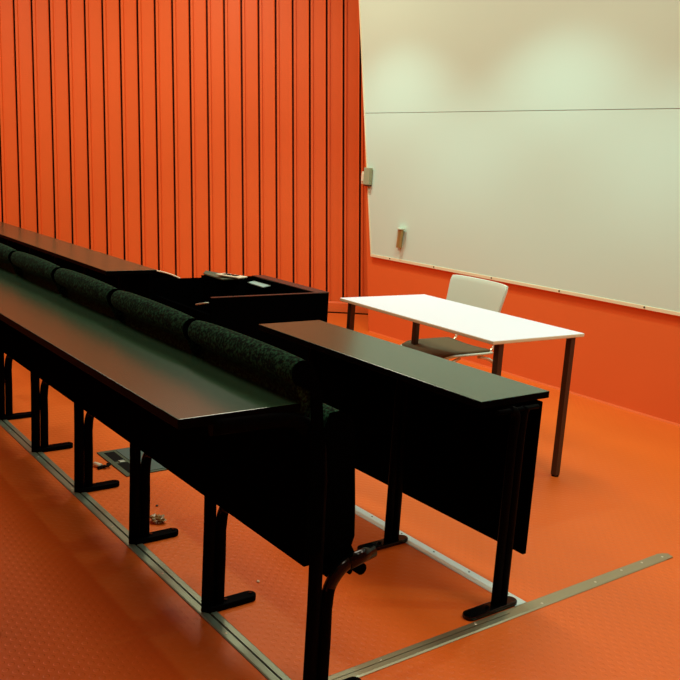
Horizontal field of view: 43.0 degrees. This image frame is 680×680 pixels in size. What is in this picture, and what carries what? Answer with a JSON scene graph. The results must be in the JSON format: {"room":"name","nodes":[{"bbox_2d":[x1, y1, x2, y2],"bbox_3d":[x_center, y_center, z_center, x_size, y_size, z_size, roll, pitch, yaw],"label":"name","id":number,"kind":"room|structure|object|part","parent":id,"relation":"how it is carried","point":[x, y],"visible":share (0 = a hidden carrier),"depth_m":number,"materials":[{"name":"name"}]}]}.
{"room":"lecture hall","nodes":[
{"label":"lecture hall","id":0,"kind":"room"},
{"bbox_2d":[0,0,367,301],"bbox_3d":[-3.950,-2.559,8.231,12.219,4.120,0.650,3,11,-4],"label":"wall","id":1,"kind":"structure","parent":0,"point":[180,138],"depth_m":8.39,"materials":[{"name":"orange paint"}]},
{"bbox_2d":[328,301,367,312],"bbox_3d":[-4.196,-0.533,8.297,11.405,0.100,0.036,3,11,-4],"label":"baseboard","id":2,"kind":"structure","parent":1,"relation":"attached to","point":[333,306],"depth_m":8.60,"materials":[{"name":"orange paint"}]},
{"bbox_2d":[0,313,679,679],"bbox_3d":[-1.441,0.416,5.031,10.800,0.120,15.400,-5,14,-36],"label":"floor","id":3,"kind":"structure","parent":0,"point":[77,603],"depth_m":3.05,"materials":[{"name":"orange rubber"}]},
{"bbox_2d":[0,222,156,299],"bbox_3d":[-2.324,-0.405,6.656,0.342,0.731,3.495,-5,14,-36],"label":"desk","id":4,"kind":"object","parent":3,"relation":"on","point":[121,274],"visible":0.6,"depth_m":5.85,"materials":[{"name":"laminate"}]},
{"bbox_3d":[-2.735,-0.532,7.166,0.190,0.706,0.026,-5,14,-36],"label":"leg","id":5,"kind":"part","parent":4,"relation":"part of","materials":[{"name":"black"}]},
{"bbox_3d":[-2.390,-0.418,6.714,0.190,0.706,0.026,-5,14,-36],"label":"leg","id":6,"kind":"part","parent":4,"relation":"part of","materials":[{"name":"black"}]},
{"bbox_3d":[-2.046,-0.305,6.261,0.190,0.706,0.026,-5,14,-36],"label":"leg","id":7,"kind":"part","parent":4,"relation":"part of","materials":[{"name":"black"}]},
{"bbox_3d":[-1.701,-0.191,5.809,0.190,0.706,0.026,-5,14,-36],"label":"leg","id":8,"kind":"part","parent":4,"relation":"part of","materials":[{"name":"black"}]},
{"bbox_3d":[-1.357,-0.077,5.356,0.190,0.706,0.026,-5,14,-36],"label":"leg","id":9,"kind":"part","parent":4,"relation":"part of","materials":[{"name":"black"}]},
{"bbox_2d":[93,462,110,469],"bbox_3d":[-1.096,0.577,3.987,0.071,0.022,0.068,14,16,43],"label":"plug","id":10,"kind":"object","parent":3,"relation":"on","point":[96,464],"visible":0.99,"depth_m":3.97,"materials":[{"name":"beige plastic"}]},
{"bbox_2d":[97,447,166,476],"bbox_3d":[-0.915,0.563,4.136,0.380,0.012,0.360,-5,14,-36],"label":"box","id":11,"kind":"object","parent":3,"relation":"on","point":[119,459],"visible":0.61,"depth_m":4.07,"materials":[{"name":"grey metal"}]},
{"bbox_3d":[-0.885,0.559,4.157,0.275,0.003,0.330,-5,14,-36],"label":"lid","id":12,"kind":"part","parent":11,"relation":"part of","materials":[{"name":"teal metal"}]},
{"bbox_2d":[0,420,291,679],"bbox_3d":[-2.168,0.299,5.060,0.056,0.006,6.845,-5,14,-36],"label":"rail","id":13,"kind":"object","parent":3,"relation":"on","point":[252,654],"depth_m":3.02,"materials":[{"name":"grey metal"}]},
{"bbox_2d":[150,513,166,523],"bbox_3d":[-0.724,0.709,3.429,0.061,0.032,0.072,-5,14,-36],"label":"wrapper","id":14,"kind":"object","parent":3,"relation":"on","point":[155,518],"visible":0.99,"depth_m":3.41,"materials":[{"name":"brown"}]},
{"bbox_2d":[150,270,179,299],"bbox_3d":[-1.452,-0.278,6.621,0.689,0.604,0.518,4,11,0],"label":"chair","id":15,"kind":"object","parent":3,"relation":"on","point":[160,274],"visible":0.09,"depth_m":6.32,"materials":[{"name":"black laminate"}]},
{"bbox_2d":[0,267,376,679],"bbox_3d":[-1.351,0.178,3.765,0.603,0.859,4.107,-5,14,-36],"label":"desk","id":16,"kind":"object","parent":3,"relation":"on","point":[241,443],"visible":0.97,"depth_m":2.52,"materials":[{"name":"laminate"}]},
{"bbox_3d":[-1.893,0.019,4.404,0.347,0.849,0.026,-5,14,-36],"label":"leg","id":17,"kind":"part","parent":16,"relation":"part of","materials":[{"name":"black metal"}]},
{"bbox_2d":[0,243,17,274],"bbox_3d":[-1.550,-0.158,4.224,0.310,0.644,0.576,-5,14,-36],"label":"seat","id":18,"kind":"object","parent":16,"relation":"attached to","point":[6,251],"visible":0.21,"depth_m":3.93,"materials":[{"name":"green fabric"}]},
{"bbox_3d":[-1.707,0.210,4.594,0.153,0.424,0.030,-5,14,-36],"label":"seat arm","id":19,"kind":"part","parent":16,"relation":"part of","materials":[{"name":"black metal"}]},
{"bbox_3d":[-1.551,0.132,3.954,0.347,0.849,0.026,-5,14,-36],"label":"leg","id":20,"kind":"part","parent":16,"relation":"part of","materials":[{"name":"black metal"}]},
{"bbox_2d":[11,251,61,294],"bbox_3d":[-1.208,-0.046,3.775,0.310,0.644,0.576,-5,14,-36],"label":"seat","id":21,"kind":"object","parent":16,"relation":"attached to","point":[40,271],"visible":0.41,"depth_m":3.61,"materials":[{"name":"green fabric"}]},
{"bbox_3d":[-1.365,0.322,4.144,0.153,0.424,0.030,-5,14,-36],"label":"seat arm","id":22,"kind":"part","parent":16,"relation":"part of","materials":[{"name":"black metal"}]},
{"bbox_3d":[-1.209,0.245,3.505,0.347,0.849,0.026,-5,14,-36],"label":"leg","id":23,"kind":"part","parent":16,"relation":"part of","materials":[{"name":"black metal"}]},
{"bbox_2d":[54,268,118,320],"bbox_3d":[-0.865,0.067,3.326,0.310,0.644,0.576,-5,14,-36],"label":"seat","id":24,"kind":"object","parent":16,"relation":"attached to","point":[93,293],"visible":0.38,"depth_m":3.16,"materials":[{"name":"green fabric"}]},
{"bbox_3d":[-1.022,0.435,3.695,0.153,0.424,0.030,-5,14,-36],"label":"seat arm","id":25,"kind":"part","parent":16,"relation":"part of","materials":[{"name":"black metal"}]},
{"bbox_3d":[-0.867,0.357,3.056,0.347,0.849,0.026,-5,14,-36],"label":"leg","id":26,"kind":"part","parent":16,"relation":"part of","materials":[{"name":"black metal"}]},
{"bbox_3d":[-0.680,0.548,3.246,0.153,0.424,0.030,-5,14,-36],"label":"seat arm","id":27,"kind":"part","parent":16,"relation":"part of","materials":[{"name":"black metal"}]},
{"bbox_2d":[111,290,196,355],"bbox_3d":[-0.523,0.180,2.876,0.310,0.644,0.576,-5,14,-36],"label":"seat","id":28,"kind":"object","parent":16,"relation":"attached to","point":[163,322],"visible":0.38,"depth_m":2.71,"materials":[{"name":"green fabric"}]},
{"bbox_3d":[-1.294,0.001,3.764,0.019,0.357,4.107,-5,14,-36],"label":"modesty panel","id":29,"kind":"part","parent":16,"relation":"part of","materials":[{"name":"black laminate"}]},
{"bbox_3d":[-0.524,0.470,2.606,0.347,0.849,0.026,-5,14,-36],"label":"leg","id":30,"kind":"part","parent":16,"relation":"part of","materials":[{"name":"black metal"}]},
{"bbox_3d":[-0.338,0.661,2.796,0.153,0.424,0.030,-5,14,-36],"label":"seat arm","id":31,"kind":"part","parent":16,"relation":"part of","materials":[{"name":"black metal"}]},
{"bbox_3d":[-0.182,0.583,2.157,0.347,0.849,0.026,-5,14,-36],"label":"leg","id":32,"kind":"part","parent":16,"relation":"part of","materials":[{"name":"black metal"}]},
{"bbox_2d":[188,320,366,576],"bbox_3d":[-0.181,0.293,2.427,0.310,0.644,0.576,-5,14,-36],"label":"seat","id":33,"kind":"object","parent":16,"relation":"attached to","point":[278,370],"visible":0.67,"depth_m":2.25,"materials":[{"name":"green fabric"}]},
{"bbox_3d":[-0.249,0.238,2.361,0.135,0.526,0.568,-5,14,-36],"label":"backrest","id":34,"kind":"part","parent":33,"relation":"part of","materials":[{"name":"green fabric"}]},
{"bbox_3d":[-0.159,0.324,2.479,0.130,0.401,0.524,-5,14,-36],"label":"folded seat","id":35,"kind":"part","parent":33,"relation":"part of","materials":[{"name":"green fabric"}]},
{"bbox_3d":[0.007,0.628,2.369,0.124,0.034,0.057,-5,14,-36],"label":"stop knob","id":36,"kind":"part","parent":33,"relation":"part of","materials":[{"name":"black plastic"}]},
{"bbox_3d":[0.004,0.773,2.347,0.153,0.424,0.030,-5,14,-36],"label":"seat arm","id":37,"kind":"part","parent":16,"relation":"part of","materials":[{"name":"black metal"}]},
{"bbox_2d":[153,275,328,360],"bbox_3d":[-0.596,0.050,4.941,0.764,0.735,0.702,-5,14,-36],"label":"console","id":38,"kind":"object","parent":3,"relation":"on","point":[261,299],"visible":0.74,"depth_m":4.72,"materials":[{"name":"black laminate"}]},
{"bbox_3d":[-0.877,0.121,4.746,0.018,0.640,0.664,-5,14,-36],"label":"panel","id":39,"kind":"part","parent":38,"relation":"part of","materials":[{"name":"black laminate"}]},
{"bbox_3d":[-0.821,-0.013,5.192,0.655,0.731,0.018,-5,14,-36],"label":"panel","id":40,"kind":"part","parent":38,"relation":"part of","materials":[{"name":"black laminate"}]},
{"bbox_2d":[201,271,244,313],"bbox_3d":[-0.670,-0.191,4.912,0.160,0.370,0.334,-5,14,-36],"label":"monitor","id":41,"kind":"object","parent":38,"relation":"on","point":[213,285],"visible":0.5,"depth_m":4.87,"materials":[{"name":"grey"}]},
{"bbox_2d":[216,273,246,278],"bbox_3d":[-0.602,-0.358,4.789,0.170,0.011,0.075,11,14,32],"label":"remote control","id":42,"kind":"object","parent":41,"relation":"on","point":[218,274],"visible":1,"depth_m":4.76,"materials":[{"name":"beige plastic"}]},
{"bbox_3d":[-0.416,0.121,4.660,0.655,0.731,0.018,-5,14,-36],"label":"panel","id":43,"kind":"part","parent":38,"relation":"part of","materials":[{"name":"black laminate"}]},
{"bbox_3d":[-0.301,-0.330,5.071,0.084,0.006,0.700,-5,14,-36],"label":"rail","id":44,"kind":"part","parent":38,"relation":"part of","materials":[{"name":"brown laminate"}]},
{"bbox_3d":[-0.324,0.029,5.144,0.080,0.729,0.700,-5,14,-36],"label":"panel","id":45,"kind":"part","parent":38,"relation":"part of","materials":[{"name":"black laminate"}]},
{"bbox_2d":[258,320,548,620],"bbox_3d":[0.164,0.415,3.389,0.342,0.731,1.410,-5,14,-36],"label":"desk","id":46,"kind":"object","parent":3,"relation":"on","point":[459,440],"visible":0.88,"depth_m":3.24,"materials":[{"name":"laminate"}]},
{"bbox_3d":[-0.127,0.328,3.741,0.190,0.706,0.026,-5,14,-36],"label":"leg","id":47,"kind":"part","parent":46,"relation":"part of","materials":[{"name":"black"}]},
{"bbox_3d":[0.215,0.440,3.293,0.190,0.706,0.026,-5,14,-36],"label":"leg","id":48,"kind":"part","parent":46,"relation":"part of","materials":[{"name":"black metal"}]},
{"bbox_3d":[0.255,0.343,3.474,0.018,0.550,1.357,-5,14,-36],"label":"modesty panel","id":49,"kind":"part","parent":46,"relation":"part of","materials":[{"name":"black laminate"}]},
{"bbox_3d":[0.553,0.552,2.849,0.190,0.706,0.026,-5,14,-36],"label":"leg","id":50,"kind":"part","parent":46,"relation":"part of","materials":[{"name":"black metal"}]},
{"bbox_2d":[355,505,525,606],"bbox_3d":[-0.789,0.439,4.801,0.058,0.005,4.743,-5,14,-36],"label":"trim","id":51,"kind":"structure","parent":3,"relation":"on","point":[442,559],"depth_m":3.26,"materials":[{"name":"silver metal"}]},
{"bbox_2d":[401,275,507,362],"bbox_3d":[0.641,0.051,5.104,0.493,0.814,0.524,-4,14,-33],"label":"chair","id":52,"kind":"object","parent":3,"relation":"on","point":[476,292],"visible":0.58,"depth_m":5.10,"materials":[{"name":"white plastic"}]},
{"bbox_3d":[0.617,0.065,5.070,0.414,0.049,0.410,-4,14,-33],"label":"seat","id":53,"kind":"part","parent":52,"relation":"part of","materials":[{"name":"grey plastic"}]},
{"bbox_3d":[0.813,-0.239,5.170,0.099,0.252,0.490,-4,14,-33],"label":"backrest","id":54,"kind":"part","parent":52,"relation":"part of","materials":[{"name":"white plastic"}]},
{"bbox_3d":[0.877,0.287,5.046,0.194,0.404,0.028,1,12,-12],"label":"leg","id":55,"kind":"part","parent":52,"relation":"part of","materials":[{"name":"silver metal"}]},
{"bbox_2d":[340,294,584,476],"bbox_3d":[0.563,0.218,4.515,0.604,0.718,1.204,-4,14,-34],"label":"table","id":56,"kind":"object","parent":3,"relation":"on","point":[497,329],"visible":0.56,"depth_m":4.23,"materials":[{"name":"white laminate"}]},
{"bbox_3d":[0.045,0.124,4.847,0.032,0.694,0.032,-4,14,-34],"label":"leg","id":57,"kind":"part","parent":56,"relation":"part of","materials":[{"name":"brown metal"}]},
{"bbox_3d":[0.436,0.095,5.112,0.032,0.694,0.032,-4,14,-34],"label":"leg","id":58,"kind":"part","parent":56,"relation":"part of","materials":[{"name":"brown metal"}]},
{"bbox_3d":[0.690,0.353,3.920,0.032,0.694,0.032,-4,14,-34],"label":"leg","id":59,"kind":"part","parent":56,"relation":"part of","materials":[{"name":"brown metal"}]},
{"bbox_3d":[1.081,0.324,4.186,0.032,0.694,0.032,-4,14,-34],"label":"leg","id":60,"kind":"part","parent":56,"relation":"part of","materials":[{"name":"brown metal"}]},
{"bbox_2d":[328,553,672,679],"bbox_3d":[0.174,0.948,2.590,2.820,0.006,0.050,-5,14,-36],"label":"trim","id":61,"kind":"structure","parent":3,"relation":"on","point":[382,662],"depth_m":2.82,"materials":[{"name":"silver metal"}]},
{"bbox_2d":[364,108,679,423],"bbox_3d":[3.535,-1.343,4.561,1.750,4.120,9.442,-5,14,-36],"label":"wall","id":62,"kind":"structure","parent":0,"point":[628,357],"depth_m":5.82,"materials":[{"name":"orange paint"}]},
{"bbox_2d":[359,0,679,315],"bbox_3d":[2.309,-1.374,4.717,0.028,2.632,7.554,-5,14,-36],"label":"board","id":63,"kind":"object","parent":62,"relation":"attached to","point":[582,200],"visible":1,"depth_m":6.02,"materials":[{"name":"ceramic"}]},
{"bbox_3d":[0.215,-2.076,7.468,0.026,2.608,0.497,-5,14,-36],"label":"trim","id":64,"kind":"part","parent":63,"relation":"part of","materials":[{"name":"beige"}]},
{"bbox_2d":[363,168,372,185],"bbox_3d":[0.240,-1.410,7.458,0.035,0.155,0.080,-5,14,-36],"label":"switch box","id":65,"kind":"object","parent":63,"relation":"attached to","point":[367,180],"visible":1,"depth_m":7.44,"materials":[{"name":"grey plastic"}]},
{"bbox_2d":[396,228,404,247],"bbox_3d":[0.489,-0.849,7.168,0.068,0.164,0.096,-5,14,-36],"label":"wall sensor","id":66,"kind":"object","parent":63,"relation":"attached to","point":[400,230],"visible":1,"depth_m":7.15,"materials":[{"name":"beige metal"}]},
{"bbox_3d":[2.353,-1.969,4.593,0.022,1.413,7.542,-5,14,-36],"label":"board panel","id":67,"kind":"part","parent":63,"relation":"part of","materials":[{"name":"ceramic"}]},
{"bbox_3d":[2.350,-0.666,4.750,0.022,1.191,7.279,-5,14,-36],"label":"board panel","id":68,"kind":"part","parent":63,"relation":"part of","materials":[{"name":"ceramic"}]},
{"bbox_3d":[2.374,-0.051,4.787,0.026,0.024,7.069,-5,14,-36],"label":"trim","id":69,"kind":"part","parent":63,"relation":"part of","materials":[{"name":"beige"}]},
{"bbox_2d":[369,331,679,425],"bbox_3d":[2.883,0.787,4.213,0.010,0.012,8.840,-5,14,-36],"label":"baseboard","id":70,"kind":"structure","parent":62,"relation":"attached to","point":[571,392],"depth_m":5.92,"materials":[{"name":"orange paint"}]}
]}

